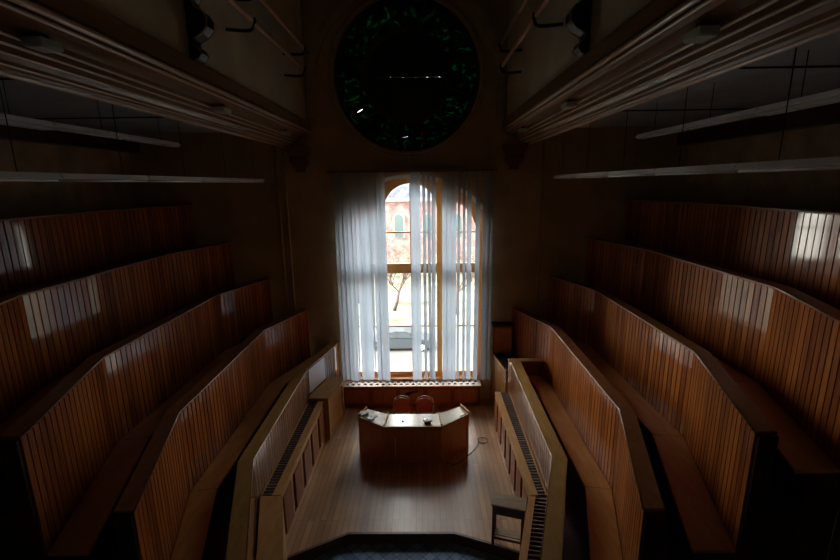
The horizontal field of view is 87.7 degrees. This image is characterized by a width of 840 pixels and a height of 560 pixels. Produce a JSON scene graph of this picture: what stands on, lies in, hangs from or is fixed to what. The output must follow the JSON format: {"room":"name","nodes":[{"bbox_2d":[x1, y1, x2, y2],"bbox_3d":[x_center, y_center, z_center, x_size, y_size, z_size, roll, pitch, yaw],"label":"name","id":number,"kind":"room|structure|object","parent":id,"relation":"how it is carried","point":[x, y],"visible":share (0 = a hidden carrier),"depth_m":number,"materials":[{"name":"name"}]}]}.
{"room":"lecture hall","nodes":[
{"label":"lecture hall","id":0,"kind":"room"},
{"bbox_2d":[0,484,13,512],"bbox_3d":[-4.780,1.686,8.234,1.496,0.120,7.485,-1,12,1],"label":"floor","id":1,"kind":"structure","parent":0,"point":[6,506],"depth_m":4.73,"materials":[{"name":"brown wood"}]},
{"bbox_2d":[0,242,234,559],"bbox_3d":[-4.846,2.037,8.303,1.740,4.566,7.526,-1,12,1],"label":"bench","id":2,"kind":"object","parent":1,"relation":"on","point":[47,331],"visible":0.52,"depth_m":7.02,"materials":[{"name":"brown wood"}]},
{"bbox_2d":[0,113,136,217],"bbox_3d":[-7.455,1.232,4.122,0.200,8.800,15.410,-1,12,1],"label":"wall","id":3,"kind":"structure","parent":0,"point":[17,199],"depth_m":8.94,"materials":[{"name":"brown paint"}]},
{"bbox_2d":[0,125,139,152],"bbox_3d":[-7.251,-1.695,3.476,0.279,0.290,15.410,-1,12,1],"label":"trim","id":4,"kind":"structure","parent":3,"relation":"attached to","point":[53,137],"depth_m":8.77,"materials":[{"name":"brown wood"}]},
{"bbox_2d":[72,514,127,559],"bbox_3d":[-3.824,2.604,8.429,1.627,0.120,7.485,-1,12,1],"label":"floor","id":5,"kind":"structure","parent":0,"point":[109,551],"depth_m":5.26,"materials":[{"name":"brown wood"}]},
{"bbox_2d":[0,279,272,559],"bbox_3d":[-4.104,2.522,8.359,1.700,3.576,7.595,-2,12,-4],"label":"bench","id":6,"kind":"object","parent":5,"relation":"on","point":[69,460],"visible":0.76,"depth_m":6.08,"materials":[{"name":"brown wood"}]},
{"bbox_2d":[0,76,222,133],"bbox_3d":[-5.436,-2.085,3.376,3.919,0.150,15.410,-1,12,1],"label":"ceiling","id":7,"kind":"structure","parent":0,"point":[24,99],"depth_m":7.68,"materials":[{"name":"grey paint"}]},
{"bbox_2d":[0,76,53,130],"bbox_3d":[-4.781,-2.048,4.859,0.140,0.576,1.478,-1,12,1],"label":"lamp","id":8,"kind":"object","parent":7,"relation":"hanging from","point":[16,121],"visible":0.99,"depth_m":5.22,"materials":[{"name":"white plastic"}]},
{"bbox_2d":[0,87,61,181],"bbox_3d":[-3.836,-1.478,3.748,0.140,1.235,1.478,-1,12,1],"label":"lamp","id":9,"kind":"object","parent":7,"relation":"hanging from","point":[29,176],"visible":1,"depth_m":4.17,"materials":[{"name":"white plastic"}]},
{"bbox_2d":[50,101,129,139],"bbox_3d":[-4.770,-2.381,6.321,0.140,0.555,1.478,-1,12,1],"label":"lamp","id":10,"kind":"object","parent":7,"relation":"hanging from","point":[57,126],"visible":0.86,"depth_m":6.26,"materials":[{"name":"white plastic"}]},
{"bbox_2d":[33,117,163,119],"bbox_3d":[-5.259,-2.965,7.989,3.640,0.022,0.026,-1,12,1],"label":"conduit","id":11,"kind":"object","parent":7,"relation":"attached to","point":[91,117],"visible":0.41,"depth_m":7.99,"materials":[{"name":"black metal"}]},
{"bbox_2d":[58,104,149,181],"bbox_3d":[-3.825,-1.800,5.213,0.140,1.235,1.478,-1,12,1],"label":"lamp","id":12,"kind":"object","parent":7,"relation":"hanging from","point":[66,177],"visible":0.84,"depth_m":5.25,"materials":[{"name":"white plastic"}]},
{"bbox_2d":[126,116,180,147],"bbox_3d":[-4.759,-2.704,7.786,0.140,0.555,1.478,-1,12,1],"label":"lamp","id":13,"kind":"object","parent":7,"relation":"hanging from","point":[133,138],"visible":0.88,"depth_m":7.76,"materials":[{"name":"white plastic"}]},
{"bbox_2d":[147,121,202,181],"bbox_3d":[-3.814,-2.123,6.678,0.140,1.235,1.478,-1,12,1],"label":"lamp","id":14,"kind":"object","parent":7,"relation":"hanging from","point":[152,178],"visible":0.83,"depth_m":6.76,"materials":[{"name":"white plastic"}]},
{"bbox_2d":[199,133,238,182],"bbox_3d":[-3.803,-2.446,8.143,0.140,1.235,1.478,-1,12,1],"label":"lamp","id":15,"kind":"object","parent":7,"relation":"hanging from","point":[205,179],"visible":0.87,"depth_m":8.22,"materials":[{"name":"white plastic"}]},
{"bbox_2d":[237,140,263,182],"bbox_3d":[-3.791,-2.769,9.608,0.140,1.235,1.478,-1,12,1],"label":"lamp","id":16,"kind":"object","parent":7,"relation":"hanging from","point":[241,180],"visible":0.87,"depth_m":9.62,"materials":[{"name":"white plastic"}]},
{"bbox_2d":[84,0,306,120],"bbox_3d":[-3.026,-4.527,2.819,0.300,4.700,15.410,-1,12,1],"label":"wall","id":17,"kind":"structure","parent":0,"point":[250,60],"depth_m":6.97,"materials":[{"name":"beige paint"}]},
{"bbox_2d":[21,33,63,52],"bbox_3d":[-2.953,-1.860,3.422,0.160,0.112,0.220,-1,12,1],"label":"box","id":18,"kind":"object","parent":17,"relation":"attached to","point":[40,42],"visible":1,"depth_m":3.37,"materials":[{"name":"grey plastic"}]},
{"bbox_2d":[0,0,311,147],"bbox_3d":[-3.115,-2.278,3.316,0.727,1.303,15.410,-1,12,1],"label":"trim","id":19,"kind":"structure","parent":17,"relation":"attached to","point":[104,58],"depth_m":4.40,"materials":[{"name":"paint"}]},
{"bbox_2d":[184,0,214,64],"bbox_3d":[-2.665,-3.786,5.248,0.358,2.200,0.220,-1,12,1],"label":"bracket","id":20,"kind":"object","parent":17,"relation":"attached to","point":[200,26],"visible":0.97,"depth_m":5.33,"materials":[{"name":"black metal"}]},
{"bbox_2d":[213,105,231,113],"bbox_3d":[-2.930,-2.534,6.478,0.160,0.112,0.280,-1,12,1],"label":"box","id":21,"kind":"object","parent":17,"relation":"attached to","point":[221,109],"visible":1,"depth_m":6.37,"materials":[{"name":"grey plastic"}]},
{"bbox_2d":[225,0,309,76],"bbox_3d":[-2.603,-3.607,4.934,0.488,0.608,9.150,-1,12,1],"label":"wall rail","id":22,"kind":"object","parent":17,"relation":"attached to","point":[234,3],"visible":1,"depth_m":7.13,"materials":[{"name":"brown metal"}]},
{"bbox_2d":[280,130,290,135],"bbox_3d":[-2.907,-3.191,9.457,0.160,0.112,0.280,-1,12,1],"label":"box","id":23,"kind":"object","parent":17,"relation":"attached to","point":[285,132],"visible":1,"depth_m":9.35,"materials":[{"name":"grey plastic"}]},
{"bbox_2d":[204,479,234,559],"bbox_3d":[-2.898,3.429,8.584,1.544,0.120,7.531,-1,12,-2],"label":"floor","id":24,"kind":"structure","parent":0,"point":[218,534],"depth_m":6.65,"materials":[{"name":"brown wood"}]},
{"bbox_2d":[112,310,312,559],"bbox_3d":[-3.107,2.940,8.429,1.682,2.706,7.614,-2,12,-5],"label":"bench","id":25,"kind":"object","parent":24,"relation":"on","point":[188,465],"visible":0.88,"depth_m":7.04,"materials":[{"name":"brown wood"}]},
{"bbox_2d":[128,0,689,398],"bbox_3d":[-0.320,-2.408,11.412,14.400,12.600,0.500,-1,12,1],"label":"wall","id":26,"kind":"structure","parent":0,"point":[245,215],"depth_m":11.17,"materials":[{"name":"paint"}]},
{"bbox_2d":[273,148,288,309],"bbox_3d":[-3.608,-1.255,11.384,0.055,4.200,0.055,5,13,23],"label":"pipe","id":27,"kind":"object","parent":26,"relation":"attached to","point":[275,157],"visible":1,"depth_m":11.34,"materials":[{"name":"metal"}]},
{"bbox_2d":[281,148,295,309],"bbox_3d":[-3.408,-1.257,11.382,0.055,4.200,0.055,5,13,23],"label":"pipe","id":28,"kind":"object","parent":26,"relation":"attached to","point":[283,157],"visible":0.86,"depth_m":11.34,"materials":[{"name":"metal"}]},
{"bbox_2d":[284,146,311,171],"bbox_3d":[-3.011,-3.000,10.892,0.600,0.605,0.299,-1,12,1],"label":"corbel","id":29,"kind":"object","parent":26,"relation":"attached to","point":[299,158],"visible":1,"depth_m":10.80,"materials":[{"name":"paint"}]},
{"bbox_2d":[306,87,316,118],"bbox_3d":[-2.656,-4.319,10.691,0.200,0.700,0.120,-1,12,1],"label":"trim","id":30,"kind":"structure","parent":26,"relation":"attached to","point":[310,91],"depth_m":10.64,"materials":[{"name":"brown paint"}]},
{"bbox_2d":[315,90,496,166],"bbox_3d":[-0.338,-3.720,10.836,4.800,1.770,0.060,-1,12,1],"label":"trim","id":31,"kind":"structure","parent":26,"relation":"attached to","point":[486,91],"depth_m":10.66,"materials":[{"name":"brown paint"}]},
{"bbox_2d":[306,0,506,87],"bbox_3d":[-0.335,-5.867,10.332,4.840,2.420,0.120,-1,12,1],"label":"trim","id":32,"kind":"structure","parent":26,"relation":"attached to","point":[340,6],"depth_m":10.30,"materials":[{"name":"brown paint"}]},
{"bbox_2d":[327,0,485,157],"bbox_3d":[-0.324,-4.955,10.564,3.855,3.855,0.070,-1,12,1],"label":"trim","id":33,"kind":"structure","parent":26,"relation":"attached to","point":[446,2],"depth_m":10.59,"materials":[{"name":"brown paint"}]},
{"bbox_2d":[334,0,479,151],"bbox_3d":[-0.322,-5.005,10.788,3.558,3.558,0.200,-1,12,1],"label":"window","id":34,"kind":"structure","parent":26,"relation":"in","point":[411,67],"depth_m":10.78,"materials":[{"name":"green glass"}]},
{"bbox_2d":[340,174,482,379],"bbox_3d":[-0.221,0.028,11.820,3.900,5.615,0.330,-1,12,1],"label":"window","id":35,"kind":"structure","parent":26,"relation":"in","point":[391,182],"depth_m":11.80,"materials":[{"name":"brown wood"}]},
{"bbox_2d":[326,169,496,380],"bbox_3d":[-0.174,0.000,11.545,4.240,5.634,0.274,-1,12,1],"label":"vertical blind","id":36,"kind":"object","parent":35,"relation":"attached to","point":[358,196],"visible":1,"depth_m":11.40,"materials":[{"name":"fabric"}]},
{"bbox_2d":[496,85,505,115],"bbox_3d":[1.963,-4.366,10.645,0.200,0.700,0.120,-1,12,1],"label":"trim","id":37,"kind":"structure","parent":26,"relation":"attached to","point":[500,95],"depth_m":10.59,"materials":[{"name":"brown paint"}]},
{"bbox_2d":[491,322,512,353],"bbox_3d":[2.218,1.577,11.870,0.545,0.840,0.278,-1,12,1],"label":"wall box","id":38,"kind":"object","parent":26,"relation":"attached to","point":[501,331],"visible":1,"depth_m":11.76,"materials":[{"name":"brown wood"}]},
{"bbox_2d":[502,143,528,169],"bbox_3d":[2.349,-3.054,10.839,0.600,0.605,0.299,-1,12,1],"label":"console","id":39,"kind":"object","parent":26,"relation":"attached to","point":[514,153],"visible":1,"depth_m":10.75,"materials":[{"name":"paint"}]},
{"bbox_2d":[310,543,507,559],"bbox_3d":[-0.319,5.856,2.932,14.400,0.310,11.200,-1,12,1],"label":"floor","id":40,"kind":"structure","parent":0,"point":[375,551],"depth_m":7.51,"materials":[{"name":"blue carpet"}]},
{"bbox_2d":[256,496,286,559],"bbox_3d":[-2.075,4.362,6.201,0.361,1.238,2.424,-5,13,-17],"label":"cabinet","id":41,"kind":"object","parent":40,"relation":"on","point":[271,539],"visible":0.98,"depth_m":6.48,"materials":[{"name":"brown wood"}]},
{"bbox_2d":[519,496,546,559],"bbox_3d":[1.551,4.341,6.166,0.312,1.208,2.427,4,13,19],"label":"cabinet","id":42,"kind":"object","parent":40,"relation":"on","point":[535,512],"visible":0.71,"depth_m":6.58,"materials":[{"name":"brown wood"}]},
{"bbox_2d":[527,498,546,559],"bbox_3d":[1.594,3.771,6.025,0.208,0.025,2.301,4,13,19],"label":"grille","id":43,"kind":"object","parent":42,"relation":"attached to","point":[531,501],"depth_m":6.54,"materials":[{"name":"brown wood"}]},
{"bbox_2d":[286,399,539,555],"bbox_3d":[-0.271,4.130,9.622,5.800,0.200,5.810,-1,12,1],"label":"floor","id":44,"kind":"structure","parent":0,"point":[349,489],"depth_m":8.73,"materials":[{"name":"brown wood"}]},
{"bbox_2d":[225,341,340,559],"bbox_3d":[-2.478,3.372,8.568,0.875,1.785,7.518,-1,12,-2],"label":"bench","id":45,"kind":"object","parent":44,"relation":"on","point":[258,461],"visible":0.6,"depth_m":7.45,"materials":[{"name":"brown wood"}]},
{"bbox_2d":[308,357,325,392],"bbox_3d":[-2.527,2.322,10.762,0.014,0.575,0.820,2,13,14],"label":"board","id":46,"kind":"object","parent":45,"relation":"attached to","point":[316,374],"visible":1,"depth_m":10.72,"materials":[{"name":"white"}]},
{"bbox_2d":[261,401,324,543],"bbox_3d":[-2.450,3.694,8.820,0.363,1.050,3.160,-1,12,1],"label":"base cabinet","id":47,"kind":"object","parent":44,"relation":"on","point":[292,484],"visible":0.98,"depth_m":8.42,"materials":[{"name":"brown wood"}]},
{"bbox_2d":[263,402,316,495],"bbox_3d":[-2.508,3.206,8.713,0.197,0.040,3.160,-1,12,1],"label":"grille","id":48,"kind":"object","parent":47,"relation":"attached to","point":[273,482],"depth_m":8.37,"materials":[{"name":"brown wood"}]},
{"bbox_2d":[309,378,344,439],"bbox_3d":[-2.309,3.194,10.923,0.489,1.112,1.194,1,13,9],"label":"base cabinet","id":49,"kind":"object","parent":44,"relation":"on","point":[331,391],"visible":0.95,"depth_m":10.70,"materials":[{"name":"brown wood"}]},
{"bbox_2d":[393,395,411,413],"bbox_3d":[-0.439,3.331,10.600,0.464,0.949,0.462,-1,12,1],"label":"bentwood chair","id":50,"kind":"object","parent":44,"relation":"on","point":[401,404],"visible":0.41,"depth_m":10.73,"materials":[{"name":"red fabric"}]},
{"bbox_2d":[343,380,480,406],"bbox_3d":[-0.226,3.150,12.172,3.800,0.609,0.402,-1,12,1],"label":"radiator cover","id":51,"kind":"object","parent":44,"relation":"on","point":[355,394],"visible":0.94,"depth_m":12.04,"materials":[{"name":"brown wood"}]},
{"bbox_2d":[358,404,468,462],"bbox_3d":[-0.139,3.475,9.953,2.536,0.927,0.930,-1,12,1],"label":"desk","id":52,"kind":"object","parent":44,"relation":"on","point":[387,439],"visible":0.99,"depth_m":9.63,"materials":[{"name":"brown wood"}]},
{"bbox_2d":[360,410,368,416],"bbox_3d":[-1.269,3.049,9.979,0.200,0.060,0.139,-7,14,-27],"label":"paper stack","id":53,"kind":"object","parent":52,"relation":"on","point":[363,413],"visible":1,"depth_m":9.94,"materials":[{"name":"white paper"}]},
{"bbox_2d":[366,416,374,420],"bbox_3d":[-1.117,3.099,9.778,0.154,0.044,0.133,6,14,28],"label":"paper stack","id":54,"kind":"object","parent":52,"relation":"on","point":[370,418],"visible":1,"depth_m":9.75,"materials":[{"name":"white paper"}]},
{"bbox_2d":[423,417,431,423],"bbox_3d":[0.169,3.088,9.609,0.213,0.106,0.213,6,14,27],"label":"apparatus","id":55,"kind":"object","parent":52,"relation":"on","point":[427,420],"visible":1,"depth_m":9.55,"materials":[{"name":"silver metal"}]},
{"bbox_2d":[287,531,539,559],"bbox_3d":[-0.289,4.646,7.247,5.800,0.196,1.010,-1,12,1],"label":"trim","id":56,"kind":"structure","parent":44,"relation":"attached to","point":[499,550],"depth_m":7.65,"materials":[{"name":"brown wood"}]},
{"bbox_2d":[415,395,433,413],"bbox_3d":[0.120,3.329,10.575,0.464,0.949,0.462,-1,12,1],"label":"bentwood chair","id":57,"kind":"object","parent":44,"relation":"on","point":[424,404],"visible":0.44,"depth_m":10.70,"materials":[{"name":"red fabric"}]},
{"bbox_2d":[447,437,487,464],"bbox_3d":[1.126,3.909,10.003,0.249,0.024,1.374,10,16,40],"label":"power cord","id":58,"kind":"object","parent":44,"relation":"on","point":[479,437],"visible":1,"depth_m":9.94,"materials":[{"name":"black rubber"}]},
{"bbox_2d":[490,351,511,406],"bbox_3d":[2.213,2.812,11.615,0.525,1.453,1.307,-1,12,1],"label":"cabinet","id":59,"kind":"object","parent":44,"relation":"on","point":[499,362],"visible":0.66,"depth_m":11.61,"materials":[{"name":"brown wood"}]},
{"bbox_2d":[491,493,526,547],"bbox_3d":[1.493,4.086,7.394,0.560,0.798,0.300,3,13,17],"label":"table","id":60,"kind":"object","parent":44,"relation":"on","point":[502,504],"visible":0.97,"depth_m":7.30,"materials":[{"name":"brown wood"}]},
{"bbox_2d":[495,527,520,539],"bbox_3d":[1.496,4.313,7.443,0.428,0.018,0.160,3,13,17],"label":"shelf","id":61,"kind":"object","parent":60,"relation":"attached to","point":[507,533],"depth_m":7.42,"materials":[{"name":"brown wood"}]},
{"bbox_2d":[494,392,546,520],"bbox_3d":[2.000,3.613,9.009,0.374,1.020,3.630,-1,12,1],"label":"base cabinet","id":62,"kind":"object","parent":44,"relation":"on","point":[509,431],"visible":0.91,"depth_m":8.69,"materials":[{"name":"brown wood"}]},
{"bbox_2d":[507,358,567,559],"bbox_3d":[2.155,3.461,7.905,0.875,1.786,6.368,1,13,8],"label":"bench","id":63,"kind":"object","parent":44,"relation":"on","point":[551,460],"visible":0.59,"depth_m":7.45,"materials":[{"name":"brown wood"}]},
{"bbox_2d":[562,465,589,559],"bbox_3d":[2.494,3.383,8.489,1.392,0.120,7.562,1,13,7],"label":"floor","id":64,"kind":"structure","parent":0,"point":[575,538],"depth_m":6.65,"materials":[{"name":"brown wood"}]},
{"bbox_2d":[511,308,665,559],"bbox_3d":[2.519,2.883,8.376,1.667,2.706,7.611,1,12,6],"label":"bench","id":65,"kind":"object","parent":64,"relation":"on","point":[598,431],"visible":0.92,"depth_m":7.02,"materials":[{"name":"brown wood"}]},
{"bbox_2d":[506,0,651,116],"bbox_3d":[2.174,-4.579,2.768,0.300,4.700,15.410,-1,12,1],"label":"wall","id":66,"kind":"structure","parent":0,"point":[546,53],"depth_m":7.17,"materials":[{"name":"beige paint"}]},
{"bbox_2d":[518,126,527,132],"bbox_3d":[2.212,-3.242,9.406,0.160,0.112,0.280,-1,12,1],"label":"box","id":67,"kind":"object","parent":66,"relation":"attached to","point":[522,129],"visible":1,"depth_m":9.33,"materials":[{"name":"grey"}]},
{"bbox_2d":[496,0,562,73],"bbox_3d":[1.811,-3.651,4.890,0.488,0.608,9.150,-1,12,1],"label":"wall rail","id":68,"kind":"object","parent":66,"relation":"attached to","point":[543,4],"visible":1,"depth_m":7.25,"materials":[{"name":"brown metal"}]},
{"bbox_2d":[561,100,577,108],"bbox_3d":[2.190,-2.586,6.428,0.160,0.112,0.280,-1,12,1],"label":"box","id":69,"kind":"object","parent":66,"relation":"attached to","point":[569,104],"visible":1,"depth_m":6.32,"materials":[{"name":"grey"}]},
{"bbox_2d":[564,0,592,59],"bbox_3d":[1.875,-3.832,5.203,0.358,2.200,0.220,-1,12,1],"label":"bracket","id":70,"kind":"object","parent":66,"relation":"attached to","point":[577,19],"visible":0.95,"depth_m":5.28,"materials":[{"name":"black metal"}]},
{"bbox_2d":[501,0,839,144],"bbox_3d":[2.318,-2.333,3.262,0.727,1.303,15.410,-1,12,1],"label":"trim","id":71,"kind":"structure","parent":66,"relation":"attached to","point":[646,58],"depth_m":3.95,"materials":[{"name":"paint"}]},
{"bbox_2d":[682,23,719,43],"bbox_3d":[2.167,-1.912,3.371,0.160,0.112,0.220,-1,12,1],"label":"box","id":72,"kind":"object","parent":66,"relation":"attached to","point":[703,32],"visible":1,"depth_m":3.31,"materials":[{"name":"grey plastic"}]},
{"bbox_2d":[646,446,716,559],"bbox_3d":[3.227,2.532,8.360,1.627,0.120,7.485,-1,12,1],"label":"floor","id":73,"kind":"structure","parent":0,"point":[674,546],"depth_m":5.48,"materials":[{"name":"brown wood"}]},
{"bbox_2d":[547,276,778,559],"bbox_3d":[3.504,2.445,8.284,1.700,3.576,7.595,0,12,5],"label":"bench","id":74,"kind":"object","parent":73,"relation":"on","point":[715,449],"visible":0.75,"depth_m":6.16,"materials":[{"name":"brown wood"}]},
{"bbox_2d":[577,32,839,127],"bbox_3d":[4.644,-2.187,3.276,3.919,0.150,15.410,-1,12,1],"label":"ceiling","id":75,"kind":"structure","parent":0,"point":[738,88],"depth_m":6.50,"materials":[{"name":"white paint"}]},
{"bbox_2d":[553,141,575,178],"bbox_3d":[3.105,-2.764,9.198,0.140,1.235,1.478,-1,12,1],"label":"lamp","id":76,"kind":"object","parent":75,"relation":"hanging from","point":[566,176],"visible":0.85,"depth_m":9.31,"materials":[{"name":"white metal"}]},
{"bbox_2d":[575,129,607,177],"bbox_3d":[3.094,-2.441,7.733,0.140,1.235,1.478,-1,12,1],"label":"lamp","id":77,"kind":"object","parent":75,"relation":"hanging from","point":[594,174],"visible":0.86,"depth_m":7.83,"materials":[{"name":"white metal"}]},
{"bbox_2d":[606,109,659,176],"bbox_3d":[3.083,-2.118,6.268,0.140,1.235,1.478,-1,12,1],"label":"lamp","id":78,"kind":"object","parent":75,"relation":"hanging from","point":[641,172],"visible":0.86,"depth_m":6.39,"materials":[{"name":"white metal"}]},
{"bbox_2d":[635,106,687,139],"bbox_3d":[4.037,-2.707,7.309,0.140,0.555,1.478,-1,12,1],"label":"lamp","id":79,"kind":"object","parent":75,"relation":"hanging from","point":[678,128],"visible":0.92,"depth_m":7.29,"materials":[{"name":"white metal"}]},
{"bbox_2d":[621,108,750,111],"bbox_3d":[4.540,-3.064,7.892,3.640,0.022,0.026,-1,12,1],"label":"conduit","id":80,"kind":"object","parent":75,"relation":"attached to","point":[738,108],"visible":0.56,"depth_m":7.88,"materials":[{"name":"black metal"}]},
{"bbox_2d":[654,87,743,175],"bbox_3d":[3.072,-1.795,4.803,0.140,1.235,1.478,-1,12,1],"label":"lamp","id":81,"kind":"object","parent":75,"relation":"hanging from","point":[729,168],"visible":0.88,"depth_m":4.82,"materials":[{"name":"white metal"}]},
{"bbox_2d":[682,83,758,129],"bbox_3d":[4.026,-2.384,5.844,0.140,0.555,1.478,-1,12,1],"label":"lamp","id":82,"kind":"object","parent":75,"relation":"hanging from","point":[748,113],"visible":0.91,"depth_m":5.78,"materials":[{"name":"white metal"}]},
{"bbox_2d":[734,47,839,172],"bbox_3d":[3.061,-1.472,3.339,0.140,1.235,1.478,-1,12,1],"label":"lamp","id":83,"kind":"object","parent":75,"relation":"hanging from","point":[825,163],"visible":0.93,"depth_m":3.59,"materials":[{"name":"white metal"}]},
{"bbox_2d":[738,65,839,68],"bbox_3d":[4.517,-2.419,4.962,3.640,0.022,0.026,-1,12,1],"label":"conduit","id":84,"kind":"object","parent":75,"relation":"attached to","point":[822,66],"visible":0.58,"depth_m":4.96,"materials":[{"name":"black metal"}]},
{"bbox_2d":[756,50,839,115],"bbox_3d":[4.015,-2.051,4.381,0.140,0.576,1.478,-1,12,1],"label":"lamp","id":85,"kind":"object","parent":75,"relation":"hanging from","point":[832,96],"visible":0.98,"depth_m":4.55,"materials":[{"name":"white metal"}]},
{"bbox_2d":[681,116,839,211],"bbox_3d":[6.743,1.088,3.982,0.200,8.800,15.410,-1,12,1],"label":"wall","id":86,"kind":"structure","parent":0,"point":[811,189],"depth_m":8.32,"materials":[{"name":"brown paint"}]},
{"bbox_2d":[676,102,839,145],"bbox_3d":[6.467,-1.835,3.340,0.279,0.290,15.410,-1,12,1],"label":"trim","id":87,"kind":"structure","parent":86,"relation":"attached to","point":[829,114],"depth_m":8.06,"materials":[{"name":"brown wood"}]},
{"bbox_2d":[766,468,799,509],"bbox_3d":[4.160,1.595,8.146,1.496,0.120,7.485,-1,12,1],"label":"floor","id":88,"kind":"structure","parent":0,"point":[779,497],"depth_m":4.65,"materials":[{"name":"brown wood"}]},
{"bbox_2d":[584,238,839,559],"bbox_3d":[4.234,1.945,8.213,1.740,4.566,7.526,-1,12,1],"label":"bench","id":89,"kind":"object","parent":88,"relation":"on","point":[779,343],"visible":0.71,"depth_m":5.62,"materials":[{"name":"brown wood"}]},
{"bbox_3d":[-5.663,0.669,8.017,1.416,0.120,7.485,-1,12,1],"label":"floor","id":90,"kind":"structure","parent":0,"visible":0},
{"bbox_2d":[0,204,195,296],"bbox_3d":[-5.927,1.578,8.171,1.512,5.546,7.584,-2,12,-4],"label":"bench","id":91,"kind":"object","parent":90,"relation":"on","point":[38,250],"visible":0.57,"depth_m":8.24,"materials":[{"name":"brown wood"}]},
{"bbox_3d":[5.017,0.561,7.911,1.416,0.120,7.485,-1,12,1],"label":"floor","id":92,"kind":"structure","parent":0,"visible":0},
{"bbox_2d":[623,199,839,559],"bbox_3d":[5.303,1.464,8.060,1.512,5.546,7.584,0,12,5],"label":"bench","id":93,"kind":"object","parent":92,"relation":"on","point":[799,249],"visible":0.52,"depth_m":7.42,"materials":[{"name":"brown wood"}]},
{"label":"outside","id":94,"kind":"structure","parent":0,"visible":0},
{"bbox_2d":[357,328,473,369],"bbox_3d":[-0.096,6.160,25.269,90.000,0.300,19.700,-1,12,1],"label":"ground","id":95,"kind":"structure","parent":94,"point":[400,359],"depth_m":29.15,"materials":[{"name":"white snow"}]},
{"bbox_2d":[373,327,428,351],"bbox_3d":[-1.214,4.070,30.808,4.480,1.415,1.784,-1,12,1],"label":"car","id":96,"kind":"object","parent":95,"relation":"on","point":[399,337],"visible":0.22,"depth_m":30.01,"materials":[{"name":"grey paint"}]},
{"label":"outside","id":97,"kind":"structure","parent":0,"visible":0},
{"bbox_2d":[356,272,474,328],"bbox_3d":[0.189,-2.088,62.619,90.000,0.330,56.800,-1,12,1],"label":"ground","id":98,"kind":"structure","parent":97,"point":[402,315],"depth_m":41.59,"materials":[{"name":"white snow"}]},
{"bbox_2d":[386,233,410,276],"bbox_3d":[-3.012,-3.045,53.565,5.966,5.474,3.290,-1,12,1],"label":"shrub","id":99,"kind":"object","parent":98,"relation":"on","point":[395,248],"visible":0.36,"depth_m":53.66,"materials":[{"name":"white plant"}]},
{"bbox_2d":[387,260,410,310],"bbox_3d":[-1.830,0.568,39.490,3.912,4.637,2.447,-1,12,1],"label":"bare tree","id":100,"kind":"object","parent":98,"relation":"on","point":[405,277],"visible":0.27,"depth_m":39.46,"materials":[{"name":"brown plant"}]},
{"bbox_2d":[356,137,475,262],"bbox_3d":[-1.894,-11.622,64.015,44.800,17.800,11.000,-1,12,1],"label":"brick building","id":101,"kind":"structure","parent":98,"relation":"on","point":[397,206],"depth_m":59.74,"materials":[{"name":"red brick"}]},
{"bbox_2d":[388,295,473,300],"bbox_3d":[0.045,1.852,43.929,90.000,0.020,2.000,-1,12,1],"label":"path","id":102,"kind":"structure","parent":98,"relation":"on","point":[390,298],"depth_m":43.95,"materials":[{"name":"white snow"}]},
{"bbox_2d":[436,241,474,275],"bbox_3d":[4.825,-2.998,53.619,6.008,5.225,3.266,-1,12,1],"label":"shrub","id":103,"kind":"object","parent":98,"relation":"on","point":[465,241],"visible":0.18,"depth_m":53.76,"materials":[{"name":"white plant"}]},
{"bbox_2d":[456,257,474,314],"bbox_3d":[3.463,0.306,38.768,4.067,5.255,2.931,4,13,19],"label":"bare tree","id":104,"kind":"object","parent":98,"relation":"on","point":[460,257],"visible":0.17,"depth_m":38.06,"materials":[{"name":"brown plant"}]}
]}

